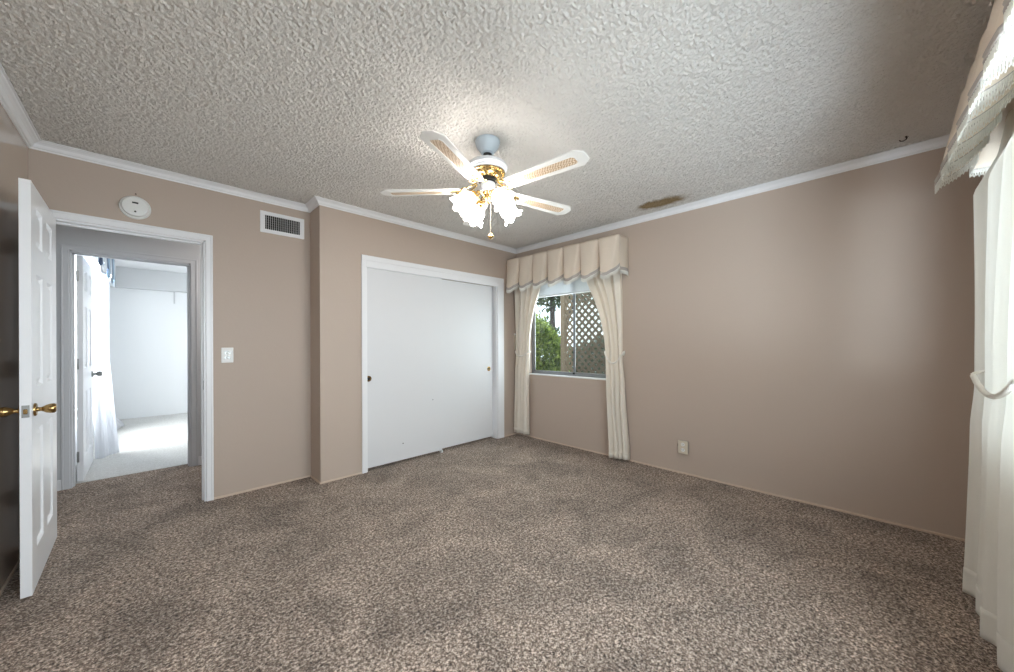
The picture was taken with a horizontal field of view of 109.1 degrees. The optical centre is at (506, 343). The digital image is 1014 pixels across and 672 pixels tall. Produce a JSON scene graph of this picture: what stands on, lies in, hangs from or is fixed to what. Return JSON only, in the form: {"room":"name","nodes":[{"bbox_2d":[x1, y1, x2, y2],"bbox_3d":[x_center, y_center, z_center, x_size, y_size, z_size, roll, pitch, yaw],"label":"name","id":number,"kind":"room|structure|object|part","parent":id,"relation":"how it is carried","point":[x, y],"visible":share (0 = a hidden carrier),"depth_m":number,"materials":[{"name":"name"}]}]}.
{"room":"empty bedroom","nodes":[
{"label":"empty bedroom","id":0,"kind":"room"},
{"bbox_2d":[0,103,101,588],"bbox_3d":[-3.232,-0.012,2.458,0.110,2.420,9.160,0,0,-45],"label":"wall","id":1,"kind":"structure","parent":0,"point":[13,149],"depth_m":1.87,"materials":[{"name":"beige paint"}]},
{"bbox_2d":[0,558,19,595],"bbox_3d":[-1.449,1.183,0.745,0.010,0.016,4.004,0,0,-45],"label":"baseboard","id":2,"kind":"structure","parent":1,"relation":"attached to","point":[2,589],"depth_m":1.83,"materials":[{"name":"beige wood"}]},
{"bbox_2d":[0,63,40,147],"bbox_3d":[-1.443,-1.204,0.761,0.055,0.050,4.004,0,0,-45],"label":"crown molding","id":3,"kind":"structure","parent":1,"relation":"attached to","point":[10,101],"depth_m":1.86,"materials":[{"name":"white wood"}]},
{"bbox_2d":[0,178,56,598],"bbox_3d":[-2.509,0.207,1.942,0.768,1.948,0.173,0,0,44],"label":"door","id":4,"kind":"structure","parent":1,"relation":"in","point":[37,409],"depth_m":1.77,"materials":[{"name":"white paint"}]},
{"bbox_3d":[-2.322,0.316,1.687,0.062,0.062,0.069,0,0,44],"label":"knob","id":5,"kind":"part","parent":4,"relation":"part of","materials":[{"name":"gold metal"}]},
{"bbox_3d":[-2.241,0.315,1.681,0.003,0.057,0.023,0,0,44],"label":"latch plate","id":6,"kind":"part","parent":4,"relation":"part of","materials":[{"name":"metal"}]},
{"bbox_3d":[-2.249,0.316,1.762,0.062,0.062,0.069,0,0,44],"label":"knob","id":7,"kind":"part","parent":4,"relation":"part of","materials":[{"name":"gold metal"}]},
{"bbox_2d":[75,260,76,414],"bbox_3d":[-4.790,-0.071,4.019,0.040,1.650,1.950,0,0,-45],"label":"window","id":8,"kind":"structure","parent":1,"relation":"in","point":[75,260],"depth_m":3.96,"materials":[{"name":"white"}]},
{"bbox_2d":[83,256,118,458],"bbox_3d":[-4.320,0.132,3.875,0.222,2.101,0.497,0,0,-37],"label":"sheer curtain","id":9,"kind":"object","parent":1,"relation":"hanging from","point":[104,416],"visible":0.94,"depth_m":3.80,"materials":[{"name":"white fabric"}]},
{"bbox_2d":[94,257,115,287],"bbox_3d":[-4.631,-0.939,4.080,0.197,0.375,2.351,0,0,-45],"label":"striped valance","id":10,"kind":"object","parent":1,"relation":"attached to","point":[109,265],"visible":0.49,"depth_m":4.31,"materials":[{"name":"blue fabric"}]},
{"bbox_2d":[101,272,123,428],"bbox_3d":[-5.357,0.137,4.854,0.092,2.101,0.842,0,0,-32],"label":"sheer curtain","id":11,"kind":"object","parent":10,"relation":"hanging from","point":[105,280],"visible":0.2,"depth_m":4.80,"materials":[{"name":"white fabric"}]},
{"bbox_2d":[56,224,201,479],"bbox_3d":[-3.223,-0.012,3.472,2.900,2.420,0.110,0,0,-45],"label":"wall","id":12,"kind":"structure","parent":0,"point":[64,234],"depth_m":3.19,"materials":[{"name":"grey paint"}]},
{"bbox_2d":[57,480,60,490],"bbox_3d":[-3.893,1.158,2.719,0.680,0.085,0.012,0,0,-45],"label":"baseboard","id":13,"kind":"structure","parent":12,"relation":"attached to","point":[58,481],"depth_m":2.95,"materials":[{"name":"white wood"}]},
{"bbox_2d":[76,255,102,480],"bbox_3d":[-3.910,0.210,3.393,0.108,1.949,0.765,0,0,-45],"label":"door","id":14,"kind":"structure","parent":12,"relation":"in","point":[84,361],"depth_m":3.20,"materials":[{"name":"white paint"}]},
{"bbox_3d":[-4.120,0.301,3.632,0.072,0.064,0.064,0,0,-45],"label":"knob","id":15,"kind":"part","parent":14,"relation":"part of","materials":[{"name":"silver metal"}]},
{"bbox_2d":[60,243,197,489],"bbox_3d":[-3.388,0.186,3.296,0.856,2.024,0.126,0,0,-45],"label":"door frame","id":16,"kind":"structure","parent":12,"relation":"attached to","point":[68,252],"depth_m":3.04,"materials":[{"name":"grey wood"}]},
{"bbox_3d":[-3.638,0.188,2.973,0.046,2.024,0.016,0,0,-45],"label":"casing leg","id":17,"kind":"part","parent":16,"relation":"part of","materials":[{"name":"grey wood"}]},
{"bbox_3d":[-3.064,0.185,3.540,0.052,2.024,0.016,0,0,-45],"label":"casing leg","id":18,"kind":"part","parent":16,"relation":"part of","materials":[{"name":"grey wood"}]},
{"bbox_2d":[198,456,201,464],"bbox_3d":[-2.629,1.153,3.969,1.164,0.085,0.012,0,0,-45],"label":"baseboard","id":19,"kind":"structure","parent":12,"relation":"attached to","point":[199,457],"depth_m":3.57,"materials":[{"name":"white wood"}]},
{"bbox_2d":[109,287,186,419],"bbox_3d":[-5.088,-0.004,6.909,3.520,2.420,0.120,0,0,-45],"label":"wall","id":20,"kind":"structure","parent":0,"point":[148,332],"depth_m":5.97,"materials":[{"name":"white paint"}]},
{"bbox_2d":[102,265,186,303],"bbox_3d":[-5.039,-0.955,6.785,3.420,0.520,0.130,0,0,-45],"label":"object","id":21,"kind":"structure","parent":20,"relation":"attached to","point":[129,278],"depth_m":5.92,"materials":[{"name":"grey paint"}]},
{"bbox_2d":[28,148,310,497],"bbox_3d":[-2.341,-0.016,2.761,1.583,2.420,0.110,0,0,-45],"label":"wall","id":22,"kind":"structure","parent":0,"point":[262,398],"depth_m":2.91,"materials":[{"name":"beige paint"}]},
{"bbox_2d":[50,209,213,501],"bbox_3d":[-2.586,0.185,2.514,0.831,2.021,0.138,0,0,-45],"label":"door frame","id":23,"kind":"structure","parent":22,"relation":"attached to","point":[207,419],"depth_m":2.73,"materials":[{"name":"white wood"}]},
{"bbox_3d":[-2.263,0.183,2.749,0.042,2.021,0.016,0,0,-45],"label":"casing leg","id":24,"kind":"part","parent":23,"relation":"part of","materials":[{"name":"white wood"}]},
{"bbox_2d":[119,196,150,219],"bbox_3d":[-2.534,-0.933,2.462,0.156,0.156,0.050,0,0,-45],"label":"smoke detector","id":25,"kind":"object","parent":22,"relation":"attached to","point":[134,207],"visible":1,"depth_m":2.45,"materials":[{"name":"white plastic"}]},
{"bbox_2d":[30,140,308,212],"bbox_3d":[-2.302,-1.201,2.688,1.543,0.050,0.055,0,0,-45],"label":"crown molding","id":26,"kind":"structure","parent":22,"relation":"attached to","point":[45,146],"depth_m":2.54,"materials":[{"name":"white wood"}]},
{"bbox_2d":[221,348,232,362],"bbox_3d":[-2.186,0.089,2.824,0.076,0.118,0.018,0,0,-45],"label":"light switch","id":27,"kind":"object","parent":22,"relation":"attached to","point":[226,353],"visible":1,"depth_m":2.82,"materials":[{"name":"white plastic"}]},
{"bbox_2d":[214,475,309,499],"bbox_3d":[-2.002,1.185,3.006,0.683,0.016,0.010,0,0,-45],"label":"baseboard","id":28,"kind":"structure","parent":22,"relation":"attached to","point":[273,484],"depth_m":2.97,"materials":[{"name":"beige wood"}]},
{"bbox_2d":[260,210,303,238],"bbox_3d":[-1.920,-1.016,3.095,0.328,0.177,0.012,0,0,-45],"label":"air vent","id":29,"kind":"object","parent":22,"relation":"attached to","point":[272,223],"visible":1,"depth_m":3.09,"materials":[{"name":"white metal"}]},
{"bbox_2d":[310,205,515,481],"bbox_3d":[-0.978,-0.021,4.164,2.409,2.420,0.700,0,0,-45],"label":"wall","id":30,"kind":"structure","parent":0,"point":[338,238],"depth_m":3.24,"materials":[{"name":"beige paint"}]},
{"bbox_2d":[305,195,318,212],"bbox_3d":[-1.683,-1.203,3.120,0.055,0.050,0.311,0,0,-45],"label":"crown molding","id":31,"kind":"structure","parent":30,"relation":"attached to","point":[312,203],"depth_m":3.12,"materials":[{"name":"white wood"}]},
{"bbox_2d":[321,472,361,483],"bbox_3d":[-1.454,1.183,3.188,0.353,0.016,0.010,0,0,-45],"label":"baseboard","id":32,"kind":"structure","parent":30,"relation":"attached to","point":[359,472],"depth_m":3.18,"materials":[{"name":"beige wood"}]},
{"bbox_2d":[367,268,442,467],"bbox_3d":[-1.022,0.237,3.665,0.850,1.903,0.045,0,0,-45],"label":"door","id":33,"kind":"structure","parent":30,"relation":"in","point":[404,310],"depth_m":3.63,"materials":[{"name":"white paint"}]},
{"bbox_2d":[315,196,515,253],"bbox_3d":[-0.737,-1.207,3.876,2.464,0.050,0.055,0,0,-45],"label":"crown molding","id":34,"kind":"structure","parent":30,"relation":"attached to","point":[325,202],"depth_m":3.60,"materials":[{"name":"white wood"}]},
{"bbox_2d":[361,254,503,473],"bbox_3d":[-0.721,0.183,3.984,1.814,2.010,0.116,0,0,-45],"label":"closet frame","id":35,"kind":"object","parent":30,"relation":"attached to","point":[367,261],"visible":0.98,"depth_m":4.09,"materials":[{"name":"white wood"}]},
{"bbox_3d":[-1.316,0.186,3.326,0.043,2.008,0.014,0,0,-45],"label":"casing leg","id":36,"kind":"part","parent":35,"relation":"part of","materials":[{"name":"white wood"}]},
{"bbox_3d":[-0.079,0.181,4.550,0.105,2.008,0.014,0,0,-45],"label":"casing leg","id":37,"kind":"part","parent":35,"relation":"part of","materials":[{"name":"white wood"}]},
{"bbox_2d":[442,279,492,447],"bbox_3d":[-0.494,0.221,4.240,0.858,1.875,0.034,0,0,-45],"label":"door","id":38,"kind":"structure","parent":30,"relation":"in","point":[467,342],"depth_m":4.24,"materials":[{"name":"white paint"}]},
{"bbox_2d":[514,333,515,349],"bbox_3d":[0.112,-0.029,4.731,0.040,0.217,0.026,0,0,-45],"label":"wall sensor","id":39,"kind":"object","parent":30,"relation":"attached to","point":[514,333],"visible":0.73,"depth_m":4.72,"materials":[{"name":"beige plastic"}]},
{"bbox_2d":[0,0,994,272],"bbox_3d":[-2.033,-1.274,3.648,4.847,0.106,9.160,0,0,-45],"label":"ceiling","id":40,"kind":"structure","parent":0,"point":[670,103],"depth_m":1.76,"materials":[{"name":"white paint"}]},
{"bbox_2d":[380,130,588,238],"bbox_3d":[-0.079,-0.938,2.189,1.258,0.594,1.243,0,0,-45],"label":"ceiling fan","id":41,"kind":"object","parent":40,"relation":"hanging from","point":[487,169],"visible":1,"depth_m":2.11,"materials":[{"name":"white metal"}]},
{"bbox_3d":[-0.529,-0.932,2.220,0.495,0.025,0.131,0,0,3],"label":"blade","id":42,"kind":"part","parent":41,"relation":"part of","materials":[{"name":"white wood"}]},
{"bbox_3d":[-0.264,-0.933,1.814,0.131,0.025,0.495,0,0,21],"label":"blade","id":43,"kind":"part","parent":41,"relation":"part of","materials":[{"name":"white wood"}]},
{"bbox_3d":[-0.260,-0.823,2.106,0.143,0.145,0.136,0,0,5],"label":"lamp shade","id":44,"kind":"part","parent":41,"relation":"part of","materials":[{"name":"white glass"}]},
{"bbox_3d":[-0.210,-0.824,2.343,0.136,0.145,0.143,0,0,5],"label":"lamp shade","id":45,"kind":"part","parent":41,"relation":"part of","materials":[{"name":"white glass"}]},
{"bbox_3d":[-0.226,-0.933,2.598,0.131,0.025,0.495,0,0,-15],"label":"blade","id":46,"kind":"part","parent":41,"relation":"part of","materials":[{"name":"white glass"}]},
{"bbox_3d":[-0.117,-0.990,2.200,0.112,0.026,0.112,0,0,-45],"label":"bearing plate","id":47,"kind":"part","parent":41,"relation":"part of","materials":[{"name":"black plastic"}]},
{"bbox_3d":[-0.044,-0.848,2.083,0.053,0.065,0.067,0,0,-45],"label":"light bulb","id":48,"kind":"part","parent":41,"relation":"part of","materials":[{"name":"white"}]},
{"bbox_3d":[-0.023,-0.824,2.056,0.136,0.145,0.143,0,0,5],"label":"lamp shade","id":49,"kind":"part","parent":41,"relation":"part of","materials":[{"name":"white glass"}]},
{"bbox_3d":[0.027,-0.825,2.293,0.143,0.145,0.136,0,0,5],"label":"lamp shade","id":50,"kind":"part","parent":41,"relation":"part of","materials":[{"name":"white glass"}]},
{"bbox_3d":[0.228,-0.935,2.426,0.495,0.025,0.131,0,0,-33],"label":"blade","id":51,"kind":"part","parent":41,"relation":"part of","materials":[{"name":"white wood"}]},
{"bbox_3d":[0.204,-0.935,1.942,0.495,0.025,0.131,0,0,39],"label":"blade","id":52,"kind":"part","parent":41,"relation":"part of","materials":[{"name":"white wood"}]},
{"bbox_2d":[0,413,1002,671],"bbox_3d":[-2.022,1.241,3.648,4.847,0.104,9.160,0,0,-45],"label":"floor","id":53,"kind":"structure","parent":0,"point":[516,552],"depth_m":1.84,"materials":[{"name":"brown carpet"}]},
{"bbox_2d":[516,147,981,538],"bbox_3d":[1.274,-0.030,3.678,0.110,2.420,4.558,0,0,-45],"label":"wall","id":54,"kind":"structure","parent":0,"point":[813,341],"depth_m":2.64,"materials":[{"name":"beige paint"}]},
{"bbox_2d":[538,277,590,297],"bbox_3d":[0.743,-0.683,4.169,0.041,0.210,1.260,0,0,-45],"label":"window blind","id":55,"kind":"object","parent":54,"relation":"attached to","point":[577,286],"visible":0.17,"depth_m":4.23,"materials":[{"name":"white"}]},
{"bbox_3d":[0.743,-0.588,4.168,0.036,0.020,1.256,0,0,-45],"label":"rail","id":56,"kind":"part","parent":55,"relation":"part of","materials":[{"name":"white plastic"}]},
{"bbox_2d":[506,234,627,292],"bbox_3d":[0.590,-0.848,4.101,0.266,0.440,1.582,0,0,-45],"label":"window valance","id":57,"kind":"object","parent":54,"relation":"attached to","point":[607,255],"visible":1,"depth_m":3.86,"materials":[{"name":"beige fabric"}]},
{"bbox_2d":[514,284,540,433],"bbox_3d":[0.264,0.066,4.532,0.098,2.145,0.478,0,0,-45],"label":"window curtain","id":58,"kind":"object","parent":57,"relation":"hanging from","point":[525,300],"visible":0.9,"depth_m":4.58,"materials":[{"name":"beige fabric"}]},
{"bbox_2d":[587,270,629,459],"bbox_3d":[1.003,0.074,3.769,0.110,2.168,0.542,0,0,-45],"label":"window curtain","id":59,"kind":"object","parent":57,"relation":"hanging from","point":[607,293],"visible":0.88,"depth_m":3.68,"materials":[{"name":"beige fabric"}]},
{"bbox_2d":[529,293,605,379],"bbox_3d":[0.759,-0.205,4.183,0.101,1.186,1.280,0,0,-45],"label":"window","id":60,"kind":"structure","parent":54,"relation":"in","point":[574,374],"depth_m":4.21,"materials":[{"name":"silver metal"}]},
{"bbox_3d":[0.569,-0.208,4.406,0.012,1.120,0.635,0,0,-45],"label":"sash","id":61,"kind":"part","parent":60,"relation":"part of","materials":[{"name":"clear glass"}]},
{"bbox_3d":[0.749,0.381,4.171,0.066,0.014,1.280,0,0,-45],"label":"sill","id":62,"kind":"part","parent":60,"relation":"part of","materials":[{"name":"white wood"}]},
{"bbox_3d":[0.781,-0.208,4.204,0.040,1.180,1.280,0,0,-45],"label":"frame","id":63,"kind":"part","parent":60,"relation":"part of","materials":[{"name":"silver metal"}]},
{"bbox_3d":[0.994,-0.209,3.996,0.012,1.120,0.625,0,0,-45],"label":"sash","id":64,"kind":"part","parent":60,"relation":"part of","materials":[{"name":"silver metal"}]},
{"bbox_2d":[678,440,687,454],"bbox_3d":[1.589,0.931,3.264,0.030,0.116,0.092,0,0,-45],"label":"power outlet","id":65,"kind":"object","parent":54,"relation":"attached to","point":[682,445],"visible":1,"depth_m":3.25,"materials":[{"name":"white plastic"}]},
{"bbox_2d":[516,134,949,253],"bbox_3d":[1.418,-1.216,3.410,0.055,0.050,3.748,0,0,-45],"label":"crown molding","id":66,"kind":"structure","parent":54,"relation":"attached to","point":[939,142],"depth_m":2.79,"materials":[{"name":"white wood"}]},
{"bbox_2d":[517,433,964,541],"bbox_3d":[1.448,1.171,3.422,0.010,0.016,3.738,0,0,-45],"label":"baseboard","id":67,"kind":"structure","parent":54,"relation":"attached to","point":[718,481],"depth_m":2.73,"materials":[{"name":"beige wood"}]},
{"bbox_3d":[1.394,-0.031,0.668,3.952,2.420,0.110,0,0,-45],"label":"wall","id":68,"kind":"structure","parent":0,"visible":0},
{"bbox_2d":[934,0,1013,193],"bbox_3d":[1.000,-0.876,0.536,3.100,0.412,0.255,0,0,-45],"label":"window valance","id":69,"kind":"object","parent":68,"relation":"attached to","point":[986,100],"visible":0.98,"depth_m":1.19,"materials":[{"name":"beige fabric"}]},
{"bbox_2d":[962,109,1013,671],"bbox_3d":[1.712,0.098,1.187,1.204,2.080,0.143,0,0,-45],"label":"window curtain","id":70,"kind":"object","parent":68,"relation":"hanging from","point":[988,569],"visible":1,"depth_m":1.35,"materials":[{"name":"beige fabric"}]},
{"label":"outside","id":71,"kind":"structure","parent":0,"visible":0},
{"bbox_3d":[2.018,1.476,9.021,8.453,0.200,18.000,0,0,-45],"label":"ground","id":72,"kind":"structure","parent":71,"visible":0},
{"bbox_2d":[536,313,570,371],"bbox_3d":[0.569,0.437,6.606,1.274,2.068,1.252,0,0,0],"label":"leafy shrub","id":73,"kind":"object","parent":72,"relation":"on","point":[545,332],"visible":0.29,"depth_m":6.28,"materials":[{"name":"green plant"}]},
{"bbox_2d":[536,292,594,357],"bbox_3d":[1.343,-1.218,10.383,4.441,5.221,5.265,0,0,-45],"label":"tree","id":74,"kind":"object","parent":72,"relation":"on","point":[552,304],"visible":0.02,"depth_m":10.47,"materials":[{"name":"green plant"}]},
{"bbox_2d":[548,336,605,373],"bbox_3d":[2.041,0.777,7.024,0.981,2.229,3.240,0,0,-45],"label":"shrub","id":75,"kind":"object","parent":72,"relation":"on","point":[599,337],"visible":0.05,"depth_m":7.18,"materials":[{"name":"green plant"}]},
{"bbox_2d":[560,292,605,373],"bbox_3d":[1.161,0.055,5.297,0.070,2.650,0.880,0,0,-45],"label":"lattice fence","id":76,"kind":"object","parent":72,"relation":"on","point":[564,304],"visible":0.2,"depth_m":5.34,"materials":[{"name":"brown wood"}]},
{"bbox_3d":[0.880,0.056,5.581,0.070,2.650,0.080,0,0,-45],"label":"post","id":77,"kind":"part","parent":76,"relation":"part of","materials":[{"name":"brown wood"}]}
]}

